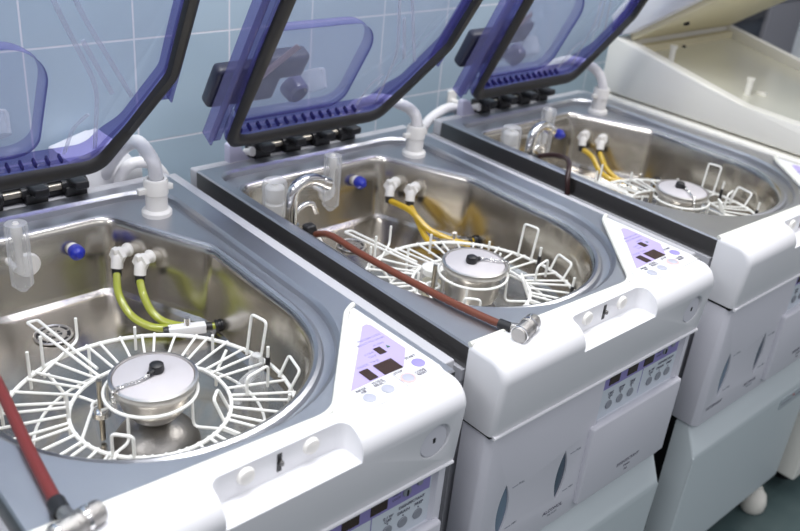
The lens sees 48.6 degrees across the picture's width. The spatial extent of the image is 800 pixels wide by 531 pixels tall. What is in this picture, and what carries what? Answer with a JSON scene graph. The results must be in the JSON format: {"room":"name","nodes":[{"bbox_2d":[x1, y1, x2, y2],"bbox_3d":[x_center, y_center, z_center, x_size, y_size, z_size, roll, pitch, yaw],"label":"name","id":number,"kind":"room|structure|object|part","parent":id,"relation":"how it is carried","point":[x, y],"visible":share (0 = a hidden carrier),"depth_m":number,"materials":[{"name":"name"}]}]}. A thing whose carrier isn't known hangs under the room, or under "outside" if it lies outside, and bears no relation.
{"room":"endoscope reprocessing room","nodes":[
{"label":"endoscope reprocessing room","id":0,"kind":"room"},
{"bbox_2d":[48,128,142,187],"bbox_3d":[-0.479,0.142,1.465,0.112,0.748,0.073,-18,36,-38],"label":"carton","id":1,"kind":"object","parent":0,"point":[85,142],"visible":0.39,"depth_m":1.28,"materials":[{"name":"white"}]},
{"bbox_2d":[0,0,629,183],"bbox_3d":[-0.139,-0.814,1.351,5.800,2.600,0.080,-18,36,-38],"label":"wall","id":2,"kind":"structure","parent":0,"point":[99,58],"depth_m":1.44,"materials":[{"name":"tile"}]},
{"bbox_2d":[447,89,457,103],"bbox_3d":[0.118,-0.336,1.824,0.024,0.042,0.040,-18,36,-38],"label":"wall fitting","id":3,"kind":"object","parent":2,"relation":"attached to","point":[452,94],"visible":0.39,"depth_m":1.82,"materials":[{"name":"white plastic"}]},
{"bbox_2d":[707,475,799,530],"bbox_3d":[0.966,1.094,0.787,5.800,0.050,3.780,-18,36,-38],"label":"floor","id":4,"kind":"structure","parent":0,"point":[781,512],"depth_m":1.81,"materials":[{"name":"plastic"}]},
{"bbox_2d":[0,0,465,530],"bbox_3d":[-0.301,0.128,1.025,0.458,1.210,0.678,-18,36,-38],"label":"washer","id":5,"kind":"object","parent":4,"relation":"on","point":[367,437],"visible":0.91,"depth_m":0.98,"materials":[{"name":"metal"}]},
{"bbox_3d":[-0.520,-0.092,1.171,0.210,0.010,0.010,-18,36,-38],"label":"hinge rod","id":6,"kind":"part","parent":5,"relation":"part of","materials":[{"name":"beige"}]},
{"bbox_2d":[0,375,107,530],"bbox_3d":[-0.365,0.128,0.799,0.046,0.043,0.401,-17,35,-37],"label":"hose","id":7,"kind":"object","parent":5,"relation":"on","point":[92,514],"visible":1,"depth_m":0.70,"materials":[{"name":"red rubber"}]},
{"bbox_3d":[-0.390,-0.265,0.937,0.379,0.515,0.022,-18,63,-38],"label":"lid","id":8,"kind":"part","parent":5,"relation":"part of","materials":[{"name":"blue plastic"}]},
{"bbox_2d":[101,135,172,219],"bbox_3d":[-0.384,-0.128,1.255,0.051,0.143,0.194,-18,36,-38],"label":"hose","id":9,"kind":"object","parent":5,"relation":"attached to","point":[156,186],"visible":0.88,"depth_m":1.20,"materials":[{"name":"white plastic"}]},
{"bbox_2d":[114,156,168,182],"bbox_3d":[-0.413,0.157,1.472,0.104,0.726,0.025,-18,36,-38],"label":"hose","id":10,"kind":"object","parent":5,"relation":"attached to","point":[130,164],"visible":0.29,"depth_m":1.29,"materials":[{"name":"white plastic"}]},
{"bbox_2d":[0,314,300,458],"bbox_3d":[-0.275,0.147,0.927,0.338,0.092,0.310,4,28,-3],"label":"wire basket","id":11,"kind":"object","parent":5,"relation":"in","point":[102,410],"visible":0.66,"depth_m":0.95,"materials":[{"name":"white metal"}]},
{"bbox_3d":[-0.407,0.147,0.902,0.003,0.040,0.003,17,30,21],"label":"post","id":12,"kind":"part","parent":11,"relation":"part of","materials":[{"name":"white metal"}]},
{"bbox_3d":[-0.401,0.114,0.958,0.003,0.048,0.003,17,30,21],"label":"post","id":13,"kind":"part","parent":11,"relation":"part of","materials":[{"name":"white metal"}]},
{"bbox_3d":[-0.395,0.101,0.976,0.003,0.054,0.003,17,30,21],"label":"post","id":14,"kind":"part","parent":11,"relation":"part of","materials":[{"name":"white metal"}]},
{"bbox_3d":[-0.380,0.138,0.981,0.025,0.039,0.004,16,29,18],"label":"leg","id":15,"kind":"part","parent":11,"relation":"part of","materials":[{"name":"white metal"}]},
{"bbox_3d":[-0.336,0.151,0.895,0.003,0.052,0.003,-5,29,-19],"label":"post","id":16,"kind":"part","parent":11,"relation":"part of","materials":[{"name":"white metal"}]},
{"bbox_3d":[-0.347,0.107,0.991,0.003,0.038,0.003,17,30,21],"label":"post","id":17,"kind":"part","parent":11,"relation":"part of","materials":[{"name":"white metal"}]},
{"bbox_3d":[-0.313,0.086,1.045,0.003,0.032,0.003,17,30,21],"label":"post","id":18,"kind":"part","parent":11,"relation":"part of","materials":[{"name":"white metal"}]},
{"bbox_2d":[107,351,198,425],"bbox_3d":[-0.259,0.133,0.925,0.096,0.065,0.092,-18,36,-38],"label":"metal container","id":19,"kind":"object","parent":11,"relation":"in","point":[157,382],"visible":0.98,"depth_m":0.91,"materials":[{"name":"silver metal"}]},
{"bbox_3d":[-0.273,0.129,0.902,0.008,0.030,0.047,27,34,35],"label":"chain","id":20,"kind":"part","parent":19,"relation":"part of","materials":[{"name":"silver metal"}]},
{"bbox_3d":[-0.255,0.106,0.918,0.021,0.011,0.017,-18,36,-38],"label":"knob","id":21,"kind":"part","parent":19,"relation":"part of","materials":[{"name":"black plastic"}]},
{"bbox_3d":[-0.223,0.094,1.054,0.003,0.026,0.003,17,30,21],"label":"post","id":22,"kind":"part","parent":11,"relation":"part of","materials":[{"name":"white metal"}]},
{"bbox_3d":[-0.212,0.120,1.047,0.004,0.039,0.025,16,29,18],"label":"leg","id":23,"kind":"part","parent":11,"relation":"part of","materials":[{"name":"white metal"}]},
{"bbox_3d":[-0.151,0.106,1.015,0.004,0.030,0.004,17,30,21],"label":"post","id":24,"kind":"part","parent":11,"relation":"part of","materials":[{"name":"white metal"}]},
{"bbox_2d":[109,243,222,334],"bbox_3d":[-0.308,0.037,1.148,0.190,0.076,0.080,19,30,24],"label":"tubes","id":25,"kind":"object","parent":5,"relation":"in","point":[141,261],"visible":0.97,"depth_m":1.14,"materials":[{"name":"translucent yellow-green plastic"},{"name":"white plastic"}]},
{"bbox_3d":[-0.271,0.072,1.126,0.008,0.013,0.008,-18,36,-38],"label":"tee stem","id":26,"kind":"part","parent":25,"relation":"part of","materials":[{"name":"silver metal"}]},
{"bbox_3d":[-0.129,0.139,0.822,0.099,0.009,0.445,20,31,25],"label":"edge trim","id":27,"kind":"part","parent":5,"relation":"part of","materials":[{"name":"white plastic"}]},
{"bbox_3d":[-0.327,0.175,1.075,0.458,0.317,0.610,-18,36,-38],"label":"casing","id":28,"kind":"part","parent":5,"relation":"part of","materials":[{"name":"grey plastic"}]},
{"bbox_2d":[0,177,454,530],"bbox_3d":[-0.309,0.093,1.010,0.435,0.114,0.605,-18,36,-38],"label":"sink","id":29,"kind":"object","parent":5,"relation":"in","point":[355,363],"depth_m":1.04,"materials":[{"name":"silver metal"}]},
{"bbox_3d":[-0.035,0.266,0.903,0.182,0.079,0.004,-18,36,-38],"label":"indicator panel","id":30,"kind":"part","parent":5,"relation":"part of","materials":[{"name":"white plastic"}]},
{"bbox_3d":[-0.049,0.097,0.920,0.134,0.005,0.156,-18,36,-38],"label":"control panel","id":31,"kind":"part","parent":5,"relation":"part of","materials":[{"name":"white plastic"}]},
{"bbox_2d":[403,487,411,495],"bbox_3d":[0.008,0.236,0.924,0.012,0.012,0.002,-18,36,-38],"label":"switch","id":32,"kind":"object","parent":5,"relation":"attached to","point":[407,492],"depth_m":0.92,"materials":[{"name":"grey plastic"}]},
{"bbox_3d":[-0.040,0.360,0.941,0.207,0.128,0.012,-18,36,-38],"label":"door","id":33,"kind":"part","parent":5,"relation":"part of","materials":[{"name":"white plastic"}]},
{"bbox_3d":[-0.127,0.348,0.880,0.417,0.216,0.044,-18,36,-38],"label":"panel","id":34,"kind":"part","parent":5,"relation":"part of","materials":[{"name":"white plastic"}]},
{"bbox_3d":[0.033,0.178,0.898,0.037,0.037,0.004,-18,36,-38],"label":"lock plate","id":35,"kind":"part","parent":5,"relation":"part of","materials":[{"name":"white plastic"}]},
{"bbox_2d":[190,0,713,530],"bbox_3d":[0.057,0.016,1.325,0.458,1.194,0.678,-18,36,-38],"label":"washer","id":36,"kind":"object","parent":4,"relation":"on","point":[562,428],"visible":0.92,"depth_m":1.22,"materials":[{"name":"grey paint"}]},
{"bbox_2d":[263,180,287,216],"bbox_3d":[-0.187,-0.069,1.316,0.037,0.133,0.037,-18,36,-38],"label":"bottle","id":37,"kind":"object","parent":36,"relation":"on","point":[274,191],"depth_m":1.29,"materials":[{"name":"white plastic"}]},
{"bbox_3d":[-0.161,-0.210,1.468,0.210,0.010,0.010,-18,36,-38],"label":"hinge rod","id":38,"kind":"part","parent":36,"relation":"part of","materials":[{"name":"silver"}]},
{"bbox_3d":[-0.136,-0.066,1.300,0.087,0.152,0.031,-18,36,-38],"label":"filler spout","id":39,"kind":"part","parent":36,"relation":"part of","materials":[{"name":"silver metal"}]},
{"bbox_3d":[-0.138,-0.079,1.280,0.009,0.029,0.054,28,35,36],"label":"spout","id":40,"kind":"part","parent":36,"relation":"part of","materials":[{"name":"silver metal"}]},
{"bbox_3d":[-0.022,-0.370,1.227,0.379,0.515,0.022,-18,67,-38],"label":"lid","id":41,"kind":"part","parent":36,"relation":"part of","materials":[{"name":"blue plastic"}]},
{"bbox_2d":[341,94,427,158],"bbox_3d":[-0.040,-0.249,1.532,0.197,0.103,0.051,20,31,26],"label":"hose","id":42,"kind":"object","parent":36,"relation":"attached to","point":[416,131],"visible":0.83,"depth_m":1.49,"materials":[{"name":"white plastic"}]},
{"bbox_2d":[302,222,540,343],"bbox_3d":[0.005,0.024,1.119,0.050,0.090,0.413,-20,37,-40],"label":"hose","id":43,"kind":"object","parent":36,"relation":"on","point":[521,331],"visible":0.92,"depth_m":1.04,"materials":[{"name":"red-brown rubber"},{"name":"black rubber"},{"name":"chrome"}]},
{"bbox_2d":[383,176,480,247],"bbox_3d":[0.051,-0.082,1.445,0.190,0.077,0.078,19,30,24],"label":"tubes","id":44,"kind":"object","parent":36,"relation":"in","point":[390,185],"visible":0.84,"depth_m":1.45,"materials":[{"name":"yellow plastic"},{"name":"white plastic"},{"name":"black rubber"}]},
{"bbox_3d":[0.087,-0.047,1.423,0.008,0.013,0.008,-18,36,-38],"label":"tee stem","id":45,"kind":"part","parent":44,"relation":"part of","materials":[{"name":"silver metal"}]},
{"bbox_2d":[422,103,457,129],"bbox_3d":[0.049,0.003,1.868,0.038,0.715,0.155,24,33,31],"label":"hose","id":46,"kind":"object","parent":36,"relation":"attached to","point":[446,108],"visible":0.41,"depth_m":1.69,"materials":[{"name":"white plastic"}]},
{"bbox_2d":[197,128,700,367],"bbox_3d":[0.050,-0.026,1.306,0.435,0.114,0.605,-18,36,-38],"label":"sink","id":47,"kind":"object","parent":36,"relation":"in","point":[615,262],"depth_m":1.34,"materials":[{"name":"silver metal"}]},
{"bbox_2d":[344,223,575,305],"bbox_3d":[0.084,0.029,1.224,0.338,0.092,0.310,4,28,-3],"label":"wire basket","id":48,"kind":"object","parent":36,"relation":"in","point":[436,270],"visible":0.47,"depth_m":1.27,"materials":[{"name":"white metal"}]},
{"bbox_3d":[-0.043,-0.005,1.254,0.003,0.048,0.003,17,30,21],"label":"post","id":49,"kind":"part","parent":48,"relation":"part of","materials":[{"name":"white metal"}]},
{"bbox_3d":[-0.036,-0.018,1.273,0.003,0.054,0.003,17,30,21],"label":"post","id":50,"kind":"part","parent":48,"relation":"part of","materials":[{"name":"white metal"}]},
{"bbox_3d":[0.011,-0.011,1.287,0.003,0.038,0.003,17,30,21],"label":"post","id":51,"kind":"part","parent":48,"relation":"part of","materials":[{"name":"white metal"}]},
{"bbox_3d":[0.023,0.032,1.192,0.003,0.052,0.003,17,30,21],"label":"post","id":52,"kind":"part","parent":48,"relation":"part of","materials":[{"name":"white metal"}]},
{"bbox_3d":[0.046,-0.033,1.341,0.003,0.032,0.003,-5,29,-19],"label":"post","id":53,"kind":"part","parent":48,"relation":"part of","materials":[{"name":"white metal"}]},
{"bbox_2d":[420,263,443,296],"bbox_3d":[0.045,0.021,1.268,0.037,0.048,0.037,-18,36,-38],"label":"clear jar","id":54,"kind":"object","parent":48,"relation":"in","point":[427,269],"visible":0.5,"depth_m":1.26,"materials":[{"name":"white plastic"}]},
{"bbox_2d":[442,247,509,306],"bbox_3d":[0.103,0.014,1.222,0.096,0.065,0.092,5,28,-2],"label":"cup","id":55,"kind":"object","parent":48,"relation":"in","point":[471,267],"visible":0.98,"depth_m":1.20,"materials":[{"name":"silver metal"}]},
{"bbox_3d":[0.100,-0.009,1.207,0.021,0.011,0.017,5,28,-2],"label":"knob","id":56,"kind":"part","parent":55,"relation":"part of","materials":[{"name":"black plastic"}]},
{"bbox_3d":[0.129,0.003,1.220,0.047,0.030,0.008,2,28,-7],"label":"chain","id":57,"kind":"part","parent":55,"relation":"part of","materials":[{"name":"silver metal"}]},
{"bbox_3d":[0.230,0.020,1.118,0.099,0.009,0.445,20,31,25],"label":"edge trim","id":58,"kind":"part","parent":36,"relation":"part of","materials":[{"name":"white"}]},
{"bbox_3d":[0.231,0.229,1.177,0.417,0.216,0.044,-18,36,-38],"label":"panel","id":59,"kind":"part","parent":36,"relation":"part of","materials":[{"name":"white plastic"}]},
{"bbox_3d":[0.318,0.241,1.237,0.207,0.128,0.012,-18,36,-38],"label":"door","id":60,"kind":"part","parent":36,"relation":"part of","materials":[{"name":"white plastic"}]},
{"bbox_3d":[0.323,0.147,1.199,0.182,0.079,0.004,-18,36,-38],"label":"indicator panel","id":61,"kind":"part","parent":36,"relation":"part of","materials":[{"name":"white plastic"}]},
{"bbox_3d":[0.309,-0.022,1.216,0.134,0.005,0.156,-18,36,-38],"label":"control panel","id":62,"kind":"part","parent":36,"relation":"part of","materials":[{"name":"white plastic"}]},
{"bbox_3d":[0.392,0.059,1.195,0.037,0.037,0.004,-18,36,-38],"label":"lock plate","id":63,"kind":"part","parent":36,"relation":"part of","materials":[{"name":"white plastic"}]},
{"bbox_2d":[430,0,799,530],"bbox_3d":[0.443,-0.120,1.637,0.458,1.215,0.678,-18,36,-38],"label":"washer","id":64,"kind":"object","parent":4,"relation":"on","point":[736,408],"visible":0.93,"depth_m":1.54,"materials":[{"name":"grey paint"}]},
{"bbox_2d":[501,127,521,149],"bbox_3d":[0.198,-0.195,1.633,0.037,0.133,0.037,-18,36,-38],"label":"bottle","id":65,"kind":"object","parent":64,"relation":"on","point":[510,136],"depth_m":1.60,"materials":[{"name":"white plastic"}]},
{"bbox_3d":[0.250,-0.193,1.617,0.087,0.152,0.031,-18,36,-38],"label":"filler spout","id":66,"kind":"part","parent":64,"relation":"part of","materials":[{"name":"silver metal"}]},
{"bbox_3d":[0.248,-0.206,1.596,0.009,0.029,0.054,28,35,36],"label":"spout","id":67,"kind":"part","parent":64,"relation":"part of","materials":[{"name":"silver metal"}]},
{"bbox_2d":[529,152,571,194],"bbox_3d":[0.270,-0.163,1.520,0.045,0.058,0.146,-5,29,-20],"label":"hose","id":68,"kind":"object","parent":64,"relation":"hanging from","point":[567,159],"visible":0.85,"depth_m":1.50,"materials":[{"name":"black rubber"}]},
{"bbox_3d":[0.350,-0.514,1.552,0.379,0.515,0.022,-18,62,-38],"label":"lid","id":69,"kind":"part","parent":64,"relation":"part of","materials":[{"name":"blue"}]},
{"bbox_2d":[527,56,609,115],"bbox_3d":[0.340,-0.377,1.845,0.205,0.126,0.050,18,30,22],"label":"hose","id":70,"kind":"object","parent":64,"relation":"attached to","point":[600,95],"visible":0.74,"depth_m":1.81,"materials":[{"name":"white plastic"}]},
{"bbox_3d":[0.417,-0.071,1.688,0.458,0.317,0.610,-18,36,-38],"label":"casing","id":71,"kind":"part","parent":64,"relation":"part of","materials":[{"name":"grey plastic"}]},
{"bbox_2d":[577,130,660,186],"bbox_3d":[0.437,-0.208,1.762,0.190,0.077,0.078,19,30,24],"label":"tubes","id":72,"kind":"object","parent":64,"relation":"in","point":[601,140],"visible":0.77,"depth_m":1.77,"materials":[{"name":"yellow rubber"},{"name":"white plastic"},{"name":"black rubber"}]},
{"bbox_2d":[440,92,799,256],"bbox_3d":[0.435,-0.153,1.623,0.435,0.114,0.605,-18,36,-38],"label":"sink","id":73,"kind":"object","parent":64,"relation":"in","point":[639,141],"depth_m":1.65,"materials":[{"name":"silver metal"}]},
{"bbox_2d":[564,163,760,254],"bbox_3d":[0.469,-0.098,1.540,0.338,0.092,0.310,4,28,-3],"label":"wire basket","id":74,"kind":"object","parent":64,"relation":"in","point":[720,207],"visible":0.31,"depth_m":1.60,"materials":[{"name":"white metal"}]},
{"bbox_2d":[655,179,709,212],"bbox_3d":[0.487,-0.112,1.537,0.092,0.065,0.096,3,28,-5],"label":"cup","id":75,"kind":"object","parent":74,"relation":"in","point":[680,193],"visible":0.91,"depth_m":1.51,"materials":[{"name":"silver metal"}]},
{"bbox_3d":[0.485,-0.139,1.529,0.017,0.011,0.021,3,28,-5],"label":"knob","id":76,"kind":"part","parent":75,"relation":"part of","materials":[{"name":"black plastic"}]},
{"bbox_3d":[0.493,-0.112,1.510,0.008,0.030,0.047,0,28,-10],"label":"chain","id":77,"kind":"part","parent":75,"relation":"part of","materials":[{"name":"silver metal"}]},
{"bbox_3d":[0.617,0.103,1.493,0.417,0.216,0.044,-18,36,-38],"label":"panel","id":78,"kind":"part","parent":64,"relation":"part of","materials":[{"name":"white plastic"}]},
{"bbox_3d":[0.615,-0.106,1.435,0.099,0.009,0.445,20,31,25],"label":"edge trim","id":79,"kind":"part","parent":64,"relation":"part of","materials":[{"name":"white plastic"}]},
{"bbox_3d":[0.704,0.115,1.554,0.207,0.128,0.012,-18,36,-38],"label":"door","id":80,"kind":"part","parent":64,"relation":"part of","materials":[{"name":"white plastic"}]},
{"bbox_3d":[0.695,-0.148,1.533,0.134,0.005,0.156,-18,36,-38],"label":"control panel","id":81,"kind":"part","parent":64,"relation":"part of","materials":[{"name":"white plastic"}]},
{"bbox_3d":[0.709,0.021,1.516,0.182,0.079,0.004,-18,36,-38],"label":"indicator panel","id":82,"kind":"part","parent":64,"relation":"part of","materials":[{"name":"white plastic"}]},
{"bbox_2d":[604,0,799,479],"bbox_3d":[0.824,-0.227,1.930,0.459,1.201,0.692,-18,36,-38],"label":"washer","id":83,"kind":"object","parent":4,"relation":"on","point":[685,62],"visible":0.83,"depth_m":1.86,"materials":[{"name":"white plastic"}]},
{"bbox_3d":[0.809,-0.622,1.794,0.453,0.381,0.529,-18,36,-38],"label":"lid","id":84,"kind":"part","parent":83,"relation":"part of","materials":[{"name":"white plastic"}]},
{"bbox_3d":[0.582,-0.443,1.900,0.032,0.060,0.032,-18,36,-38],"label":"post","id":85,"kind":"part","parent":83,"relation":"part of","materials":[{"name":"white plastic"}]},
{"bbox_2d":[655,38,799,121],"bbox_3d":[0.843,-0.361,1.858,0.385,0.072,0.601,-18,36,-38],"label":"tray","id":86,"kind":"object","parent":83,"relation":"on","point":[759,75],"depth_m":1.95,"materials":[{"name":"beige plastic"}]},
{"bbox_3d":[0.722,-0.360,1.838,0.032,0.060,0.032,-18,36,-38],"label":"post","id":87,"kind":"part","parent":83,"relation":"part of","materials":[{"name":"white plastic"}]},
{"bbox_2d":[732,9,766,36],"bbox_3d":[0.783,-0.394,2.406,0.370,1.050,0.121,-18,36,-38],"label":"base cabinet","id":88,"kind":"object","parent":4,"relation":"on","point":[752,25],"visible":0.13,"depth_m":2.33,"materials":[{"name":"grey"}]},
{"bbox_3d":[0.849,-0.724,2.194,0.350,0.240,0.007,-18,36,-38],"label":"door","id":89,"kind":"part","parent":88,"relation":"part of","materials":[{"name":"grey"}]},
{"bbox_2d":[791,24,799,57],"bbox_3d":[1.272,-1.063,2.534,0.060,2.200,0.060,-18,36,-38],"label":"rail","id":90,"kind":"object","parent":4,"relation":"on","point":[795,51],"visible":0.02,"depth_m":2.73,"materials":[{"name":"white"}]},
{"bbox_2d":[758,0,799,53],"bbox_3d":[1.057,-1.063,2.276,0.202,2.400,0.116,-18,36,-38],"label":"pillar","id":91,"kind":"structure","parent":0,"point":[780,24],"depth_m":2.43,"materials":[{"name":"grey"}]}
]}

